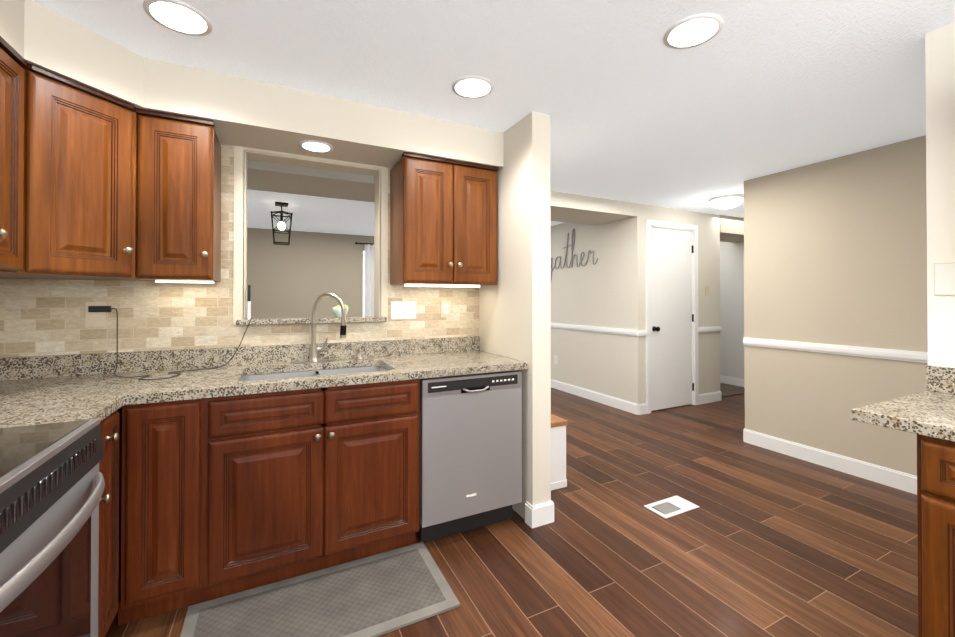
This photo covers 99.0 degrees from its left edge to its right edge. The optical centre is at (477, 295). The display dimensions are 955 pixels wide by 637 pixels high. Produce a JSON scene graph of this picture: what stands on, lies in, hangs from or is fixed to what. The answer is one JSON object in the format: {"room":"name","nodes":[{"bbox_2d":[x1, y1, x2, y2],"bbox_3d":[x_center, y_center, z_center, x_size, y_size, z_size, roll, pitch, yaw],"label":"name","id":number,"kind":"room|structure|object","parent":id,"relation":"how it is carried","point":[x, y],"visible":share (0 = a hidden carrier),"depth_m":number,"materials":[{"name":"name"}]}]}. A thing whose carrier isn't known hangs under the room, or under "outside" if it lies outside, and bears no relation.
{"room":"kitchen","nodes":[
{"label":"kitchen","id":0,"kind":"room"},
{"bbox_2d":[0,0,503,168],"bbox_3d":[-0.068,-0.950,0.312,2.445,0.220,4.598,0,0,-26],"label":"soffit","id":1,"kind":"structure","parent":0,"point":[243,112],"depth_m":1.98,"materials":[{"name":"beige paint"}]},
{"bbox_2d":[299,140,332,152],"bbox_3d":[-0.889,-0.822,2.249,0.176,0.006,0.176,0,0,-26],"label":"recessed light","id":2,"kind":"object","parent":1,"relation":"attached to","point":[317,146],"visible":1,"depth_m":2.24,"materials":[{"name":"white paint"}]},
{"bbox_2d":[247,228,373,317],"bbox_3d":[-2.008,0.158,6.820,4.980,2.340,0.120,0,0,-26],"label":"wall","id":3,"kind":"structure","parent":0,"point":[301,273],"depth_m":6.40,"materials":[{"name":"beige paint"}]},
{"bbox_2d":[363,251,363,315],"bbox_3d":[-1.035,0.266,7.231,1.950,2.030,0.003,0,0,-26],"label":"window","id":4,"kind":"structure","parent":3,"relation":"in","point":[363,283],"depth_m":6.80,"materials":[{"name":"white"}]},
{"bbox_2d":[355,242,373,315],"bbox_3d":[-1.054,0.203,7.169,2.140,2.175,0.097,0,0,-26],"label":"curtain","id":5,"kind":"object","parent":3,"relation":"hanging from","point":[368,279],"visible":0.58,"depth_m":6.78,"materials":[{"name":"white fabric"}]},
{"bbox_2d":[247,160,636,225],"bbox_3d":[-0.493,-0.962,3.762,4.740,0.145,0.640,0,0,-26],"label":"header beam","id":6,"kind":"structure","parent":0,"point":[307,181],"depth_m":3.45,"materials":[{"name":"beige paint"}]},
{"bbox_2d":[33,0,954,235],"bbox_3d":[1.090,-1.059,3.787,8.800,0.050,9.800,0,0,-26],"label":"ceiling","id":7,"kind":"structure","parent":0,"point":[629,101],"depth_m":1.90,"materials":[{"name":"white paint"}]},
{"bbox_2d":[143,0,211,35],"bbox_3d":[-1.125,-1.048,1.538,0.212,0.006,0.212,0,0,-26],"label":"recessed light","id":8,"kind":"object","parent":7,"relation":"in","point":[179,16],"visible":1,"depth_m":1.53,"materials":[{"name":"white paint"}]},
{"bbox_2d":[270,202,292,245],"bbox_3d":[-2.173,-0.800,4.526,0.222,0.456,0.222,0,0,-26],"label":"pendant lantern","id":9,"kind":"object","parent":7,"relation":"hanging from","point":[281,226],"visible":1,"depth_m":4.49,"materials":[{"name":"black metal"}]},
{"bbox_2d":[452,76,493,97],"bbox_3d":[-0.024,-1.044,2.047,0.212,0.006,0.212,0,0,-26],"label":"recessed light","id":10,"kind":"object","parent":7,"relation":"in","point":[472,86],"visible":1,"depth_m":2.03,"materials":[{"name":"white paint"}]},
{"bbox_2d":[663,13,723,48],"bbox_3d":[0.855,-1.047,1.623,0.212,0.006,0.212,0,0,-26],"label":"recessed light","id":11,"kind":"object","parent":7,"relation":"in","point":[700,29],"visible":1,"depth_m":1.61,"materials":[{"name":"white paint"}]},
{"bbox_2d":[709,194,743,208],"bbox_3d":[2.622,-0.976,4.298,0.320,0.107,0.320,0,0,-26],"label":"light","id":12,"kind":"object","parent":7,"relation":"attached to","point":[726,201],"visible":0.92,"depth_m":4.21,"materials":[{"name":"white paint"}]},
{"bbox_2d":[105,387,917,636],"bbox_3d":[1.090,1.331,3.769,8.800,0.050,9.800,0,0,-26],"label":"floor","id":13,"kind":"structure","parent":0,"point":[761,542],"depth_m":2.08,"materials":[{"name":"brown wood"}]},
{"bbox_2d":[0,418,104,636],"bbox_3d":[-1.230,0.815,0.753,0.724,0.913,0.754,0,0,-26],"label":"range","id":14,"kind":"object","parent":13,"relation":"on","point":[52,484],"visible":1,"depth_m":0.96,"materials":[{"name":"silver metal"}]},
{"bbox_2d":[98,410,119,636],"bbox_3d":[-1.527,0.850,1.253,0.650,0.871,0.400,0,0,-26],"label":"base cabinet","id":15,"kind":"object","parent":13,"relation":"on","point":[108,575],"visible":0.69,"depth_m":1.43,"materials":[{"name":"brown wood"}]},
{"bbox_2d":[117,405,132,625],"bbox_3d":[-1.745,0.853,1.678,0.651,0.872,0.619,0,0,-26],"label":"base cabinet","id":16,"kind":"object","parent":13,"relation":"on","point":[125,581],"depth_m":1.55,"materials":[{"name":"brown wood"}]},
{"bbox_2d":[133,371,419,620],"bbox_3d":[-0.952,0.856,2.070,1.179,0.872,0.619,0,0,-26],"label":"base cabinet","id":17,"kind":"object","parent":13,"relation":"on","point":[219,497],"depth_m":1.76,"materials":[{"name":"brown wood"}]},
{"bbox_2d":[0,364,127,427],"bbox_3d":[-1.529,0.341,1.233,0.630,0.138,0.360,0,0,-26],"label":"countertop","id":18,"kind":"structure","parent":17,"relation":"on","point":[34,390],"depth_m":1.55,"materials":[{"name":"beige stone"}]},
{"bbox_2d":[0,336,527,404],"bbox_3d":[-0.940,0.347,2.076,2.432,0.138,0.630,0,0,-26],"label":"countertop","id":19,"kind":"structure","parent":17,"relation":"on","point":[406,359],"depth_m":2.12,"materials":[{"name":"beige stone"}]},
{"bbox_2d":[111,308,251,379],"bbox_3d":[-1.451,0.218,1.987,0.607,0.319,0.314,0,0,-26],"label":"cable","id":20,"kind":"object","parent":19,"relation":"on","point":[168,372],"visible":0.92,"depth_m":1.99,"materials":[{"name":"black plastic"}]},
{"bbox_2d":[242,366,385,380],"bbox_3d":[-0.820,0.521,2.123,0.750,0.203,0.440,0,0,-26],"label":"undermount sink","id":21,"kind":"object","parent":19,"relation":"in","point":[256,377],"visible":0.08,"depth_m":2.28,"materials":[{"name":"silver metal"}]},
{"bbox_2d":[290,292,346,363],"bbox_3d":[-0.906,0.179,2.323,0.291,0.401,0.162,0,0,-26],"label":"gooseneck faucet","id":22,"kind":"object","parent":19,"relation":"on","point":[313,357],"visible":1,"depth_m":2.34,"materials":[{"name":"silver metal"}]},
{"bbox_2d":[355,346,361,358],"bbox_3d":[-0.712,0.339,2.457,0.042,0.083,0.066,0,0,-26],"label":"soap dispenser","id":23,"kind":"object","parent":19,"relation":"on","point":[359,353],"visible":0.98,"depth_m":2.46,"materials":[{"name":"silver metal"}]},
{"bbox_2d":[180,542,459,636],"bbox_3d":[-0.631,1.283,1.689,1.010,0.012,0.485,0,0,-26],"label":"kitchen mat","id":24,"kind":"object","parent":13,"relation":"on","point":[376,595],"visible":1,"depth_m":1.70,"materials":[{"name":"grey fabric"}]},
{"bbox_2d":[419,370,521,542],"bbox_3d":[-0.143,0.861,2.450,0.593,0.862,0.620,0,0,-26],"label":"dishwasher","id":25,"kind":"object","parent":13,"relation":"on","point":[470,451],"visible":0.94,"depth_m":2.18,"materials":[{"name":"silver metal"}]},
{"bbox_2d":[525,500,553,522],"bbox_3d":[0.254,1.240,2.702,0.014,0.117,0.814,0,0,-26],"label":"baseboard","id":26,"kind":"structure","parent":13,"relation":"on","point":[541,514],"depth_m":2.31,"materials":[{"name":"white paint"}]},
{"bbox_2d":[551,414,567,490],"bbox_3d":[0.390,1.073,2.848,0.341,0.451,0.331,0,0,-26],"label":"bench","id":27,"kind":"object","parent":13,"relation":"on","point":[558,453],"visible":0.29,"depth_m":2.75,"materials":[{"name":"white wood"}]},
{"bbox_2d":[644,495,698,518],"bbox_3d":[1.194,1.293,2.510,0.300,0.006,0.160,0,0,-26],"label":"floor vent","id":28,"kind":"object","parent":13,"relation":"in","point":[670,507],"visible":1,"depth_m":2.50,"materials":[{"name":"white metal"}]},
{"bbox_2d":[720,383,744,396],"bbox_3d":[3.316,1.316,5.845,0.970,0.009,0.850,0,0,-26],"label":"rug","id":29,"kind":"object","parent":13,"relation":"on","point":[726,390],"visible":0.14,"depth_m":5.66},
{"bbox_2d":[917,434,954,636],"bbox_3d":[1.685,0.849,1.148,0.612,0.872,0.465,0,0,-26],"label":"base cabinet","id":30,"kind":"object","parent":13,"relation":"on","point":[936,523],"visible":0.98,"depth_m":1.17,"materials":[{"name":"brown wood"}]},
{"bbox_2d":[852,365,954,441],"bbox_3d":[2.059,0.335,0.385,0.622,0.138,2.460,0,0,-26],"label":"countertop","id":31,"kind":"structure","parent":30,"relation":"on","point":[930,411],"depth_m":1.33,"materials":[{"name":"beige stone"}]},
{"bbox_2d":[479,111,550,518],"bbox_3d":[0.189,0.128,2.686,0.125,2.340,0.800,0,0,-26],"label":"wall","id":32,"kind":"structure","parent":0,"point":[515,312],"depth_m":2.35,"materials":[{"name":"beige paint"}]},
{"bbox_2d":[550,203,645,403],"bbox_3d":[1.009,0.154,6.192,0.126,2.340,3.680,0,0,-26],"label":"wall","id":33,"kind":"structure","parent":0,"point":[607,289],"depth_m":5.02,"materials":[{"name":"beige paint"}]},
{"bbox_2d":[551,229,597,276],"bbox_3d":[1.252,-0.520,5.554,0.021,0.770,1.084,0,0,-26],"label":"gather sign","id":34,"kind":"object","parent":33,"relation":"attached to","point":[572,248],"visible":0.79,"depth_m":5.50,"materials":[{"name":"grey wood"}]},
{"bbox_2d":[551,379,640,414],"bbox_3d":[0.964,1.265,6.131,0.014,0.117,3.654,0,0,-26],"label":"baseboard","id":35,"kind":"structure","parent":33,"relation":"attached to","point":[624,405],"depth_m":5.03,"materials":[{"name":"white paint"}]},
{"bbox_2d":[551,323,640,335],"bbox_3d":[0.953,0.423,6.150,0.022,0.070,3.702,0,0,-26],"label":"trim","id":36,"kind":"structure","parent":33,"relation":"attached to","point":[629,332],"depth_m":5.03,"materials":[{"name":"white paint"}]},
{"bbox_2d":[645,204,719,393],"bbox_3d":[2.273,0.147,5.266,1.320,2.340,0.900,0,0,-26],"label":"wall","id":37,"kind":"structure","parent":0,"point":[709,275],"depth_m":5.04,"materials":[{"name":"beige paint"}]},
{"bbox_2d":[645,219,698,413],"bbox_3d":[2.257,0.228,4.802,0.874,2.172,0.118,0,0,-26],"label":"door frame","id":38,"kind":"structure","parent":37,"relation":"attached to","point":[649,224],"depth_m":4.80,"materials":[{"name":"white paint"}]},
{"bbox_2d":[651,227,693,410],"bbox_3d":[2.283,0.260,4.763,0.732,2.083,0.104,0,0,-26],"label":"closet door","id":39,"kind":"structure","parent":37,"relation":"in","point":[672,320],"depth_m":4.77,"materials":[{"name":"white paint"}]},
{"bbox_2d":[705,286,709,295],"bbox_3d":[2.842,-0.065,5.043,0.075,0.120,0.006,0,0,-26],"label":"light switch","id":40,"kind":"object","parent":37,"relation":"attached to","point":[707,290],"visible":1,"depth_m":5.04,"materials":[{"name":"beige plastic"}]},
{"bbox_2d":[698,326,721,332],"bbox_3d":[2.872,0.415,5.046,0.440,0.070,0.022,0,0,-26],"label":"trim","id":41,"kind":"structure","parent":37,"relation":"attached to","point":[716,328],"depth_m":5.03,"materials":[{"name":"white paint"}]},
{"bbox_2d":[699,391,721,403],"bbox_3d":[2.870,1.257,5.043,0.440,0.117,0.014,0,0,-26],"label":"baseboard","id":42,"kind":"structure","parent":37,"relation":"attached to","point":[714,396],"depth_m":5.04,"materials":[{"name":"white paint"}]},
{"bbox_2d":[720,215,743,242],"bbox_3d":[3.429,-0.911,5.611,1.050,0.220,0.520,0,0,-26],"label":"wall","id":43,"kind":"structure","parent":0,"point":[731,228],"depth_m":5.29,"materials":[{"name":"beige paint"}]},
{"bbox_2d":[720,242,744,378],"bbox_3d":[3.701,0.162,7.355,0.950,2.340,5.700,0,0,-26],"label":"wall","id":44,"kind":"structure","parent":0,"point":[732,364],"depth_m":6.08,"materials":[{"name":"beige paint"}]},
{"bbox_2d":[720,375,744,386],"bbox_3d":[3.641,1.267,6.380,0.014,0.117,3.780,0,0,-26],"label":"baseboard","id":45,"kind":"structure","parent":44,"relation":"attached to","point":[723,379],"depth_m":6.06,"materials":[{"name":"white paint"}]},
{"bbox_2d":[744,135,927,475],"bbox_3d":[3.384,0.121,1.800,0.120,2.340,4.220,0,0,-26],"label":"wall","id":46,"kind":"structure","parent":0,"point":[835,251],"depth_m":3.05,"materials":[{"name":"paint"}]},
{"bbox_2d":[743,428,916,494],"bbox_3d":[2.732,1.241,2.961,0.014,0.117,1.574,0,0,-26],"label":"baseboard","id":47,"kind":"structure","parent":46,"relation":"attached to","point":[903,481],"depth_m":3.05,"materials":[{"name":"white paint"}]},
{"bbox_2d":[743,337,927,362],"bbox_3d":[2.731,0.400,2.959,0.022,0.070,1.560,0,0,-26],"label":"trim","id":48,"kind":"structure","parent":46,"relation":"attached to","point":[903,355],"depth_m":3.01,"materials":[{"name":"white paint"}]},
{"bbox_2d":[925,22,954,367],"bbox_3d":[3.031,0.114,0.755,1.440,2.340,2.660,0,0,-26],"label":"wall block","id":49,"kind":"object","parent":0,"point":[940,109],"visible":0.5,"depth_m":1.60,"materials":[{"name":"beige paint"}]},
{"bbox_2d":[934,262,954,295],"bbox_3d":[1.817,-0.065,1.573,0.011,0.126,0.081,0,0,-26],"label":"dimmer switch","id":50,"kind":"object","parent":49,"relation":"attached to","point":[944,278],"visible":1,"depth_m":1.58,"materials":[{"name":"beige plastic"}]},
{"bbox_3d":[-1.114,0.126,2.421,2.445,2.340,0.120,0,0,-26],"label":"wall","id":51,"kind":"structure","parent":0,"visible":0},
{"bbox_2d":[0,63,150,280],"bbox_3d":[-1.774,-0.454,1.693,0.591,0.748,0.587,0,0,-26],"label":"upper cabinet","id":52,"kind":"object","parent":51,"relation":"attached to","point":[80,188],"visible":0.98,"depth_m":1.59,"materials":[{"name":"brown wood"}]},
{"bbox_2d":[136,108,220,281],"bbox_3d":[-1.440,-0.451,1.989,0.289,0.750,0.352,0,0,-26],"label":"upper cabinet","id":53,"kind":"object","parent":51,"relation":"attached to","point":[178,197],"visible":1,"depth_m":1.87,"materials":[{"name":"brown wood"}]},
{"bbox_2d":[155,281,213,282],"bbox_3d":[-1.471,-0.071,2.056,0.240,0.008,0.020,0,0,-26],"label":"under-cabinet light","id":54,"kind":"object","parent":53,"relation":"attached to","point":[184,281],"visible":1,"depth_m":2.04,"materials":[{"name":"white plastic"}]},
{"bbox_2d":[0,144,478,357],"bbox_3d":[-1.085,-0.287,2.367,2.444,1.135,0.007,0,0,-26],"label":"tile backsplash","id":55,"kind":"structure","parent":51,"relation":"attached to","point":[41,317],"depth_m":2.13,"materials":[{"name":"tile"}]},
{"bbox_2d":[85,302,110,326],"bbox_3d":[-1.836,0.088,1.975,0.096,0.118,0.024,0,0,-26],"label":"outlet","id":56,"kind":"object","parent":55,"relation":"attached to","point":[96,313],"visible":0.96,"depth_m":1.97,"materials":[{"name":"beige plastic"}]},
{"bbox_2d":[391,301,415,318],"bbox_3d":[-0.479,0.093,2.650,0.165,0.115,0.016,0,0,-26],"label":"toggle light switch","id":57,"kind":"object","parent":55,"relation":"attached to","point":[403,309],"visible":1,"depth_m":2.65,"materials":[{"name":"white plastic"}]},
{"bbox_2d":[441,301,450,317],"bbox_3d":[-0.215,0.089,2.785,0.072,0.115,0.008,0,0,-26],"label":"outlet","id":58,"kind":"object","parent":55,"relation":"attached to","point":[445,308],"visible":1,"depth_m":2.78,"materials":[{"name":"beige plastic"}]},
{"bbox_2d":[233,146,387,324],"bbox_3d":[-0.984,-0.346,2.484,0.850,1.015,0.139,0,0,-26],"label":"trim","id":59,"kind":"structure","parent":51,"relation":"attached to","point":[242,155],"depth_m":2.42,"materials":[{"name":"cream painted wood"}]},
{"bbox_2d":[236,316,386,324],"bbox_3d":[-0.980,0.146,2.471,0.820,0.030,0.190,0,0,-26],"label":"sill","id":60,"kind":"structure","parent":51,"relation":"on","point":[294,320],"depth_m":2.37,"materials":[{"name":"beige stone"}]},
{"bbox_2d":[248,285,250,319],"bbox_3d":[-1.269,0.034,2.270,0.012,0.189,0.075,0,0,-26],"label":"dock","id":61,"kind":"object","parent":60,"relation":"on","point":[249,301],"visible":0.93,"depth_m":2.24,"materials":[{"name":"white plastic"}]},
{"bbox_2d":[332,304,347,316],"bbox_3d":[-0.847,0.090,2.520,0.096,0.080,0.096,0,0,-26],"label":"bowl","id":62,"kind":"object","parent":60,"relation":"on","point":[336,310],"visible":0.71,"depth_m":2.48,"materials":[{"name":"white ceramic"}]},
{"bbox_2d":[390,152,498,285],"bbox_3d":[-0.207,-0.447,2.598,0.619,0.750,0.352,0,0,-26],"label":"upper cabinet","id":63,"kind":"object","parent":51,"relation":"attached to","point":[443,221],"visible":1,"depth_m":2.46,"materials":[{"name":"brown wood"}]},
{"bbox_2d":[405,284,479,286],"bbox_3d":[-0.216,-0.065,2.610,0.500,0.012,0.040,0,0,-26],"label":"under-cabinet light","id":64,"kind":"object","parent":63,"relation":"attached to","point":[415,285],"visible":1,"depth_m":2.58,"materials":[{"name":"white plastic"}]},
{"bbox_3d":[-2.206,0.121,1.736,0.120,2.340,9.060,0,0,-26],"label":"wall","id":65,"kind":"structure","parent":0,"visible":0},
{"bbox_2d":[0,36,26,272],"bbox_3d":[-1.645,-0.457,1.185,0.372,0.750,0.437,0,0,-26],"label":"upper cabinet","id":66,"kind":"object","parent":65,"relation":"attached to","point":[12,59],"visible":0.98,"depth_m":1.38,"materials":[{"name":"brown wood"}]}
]}

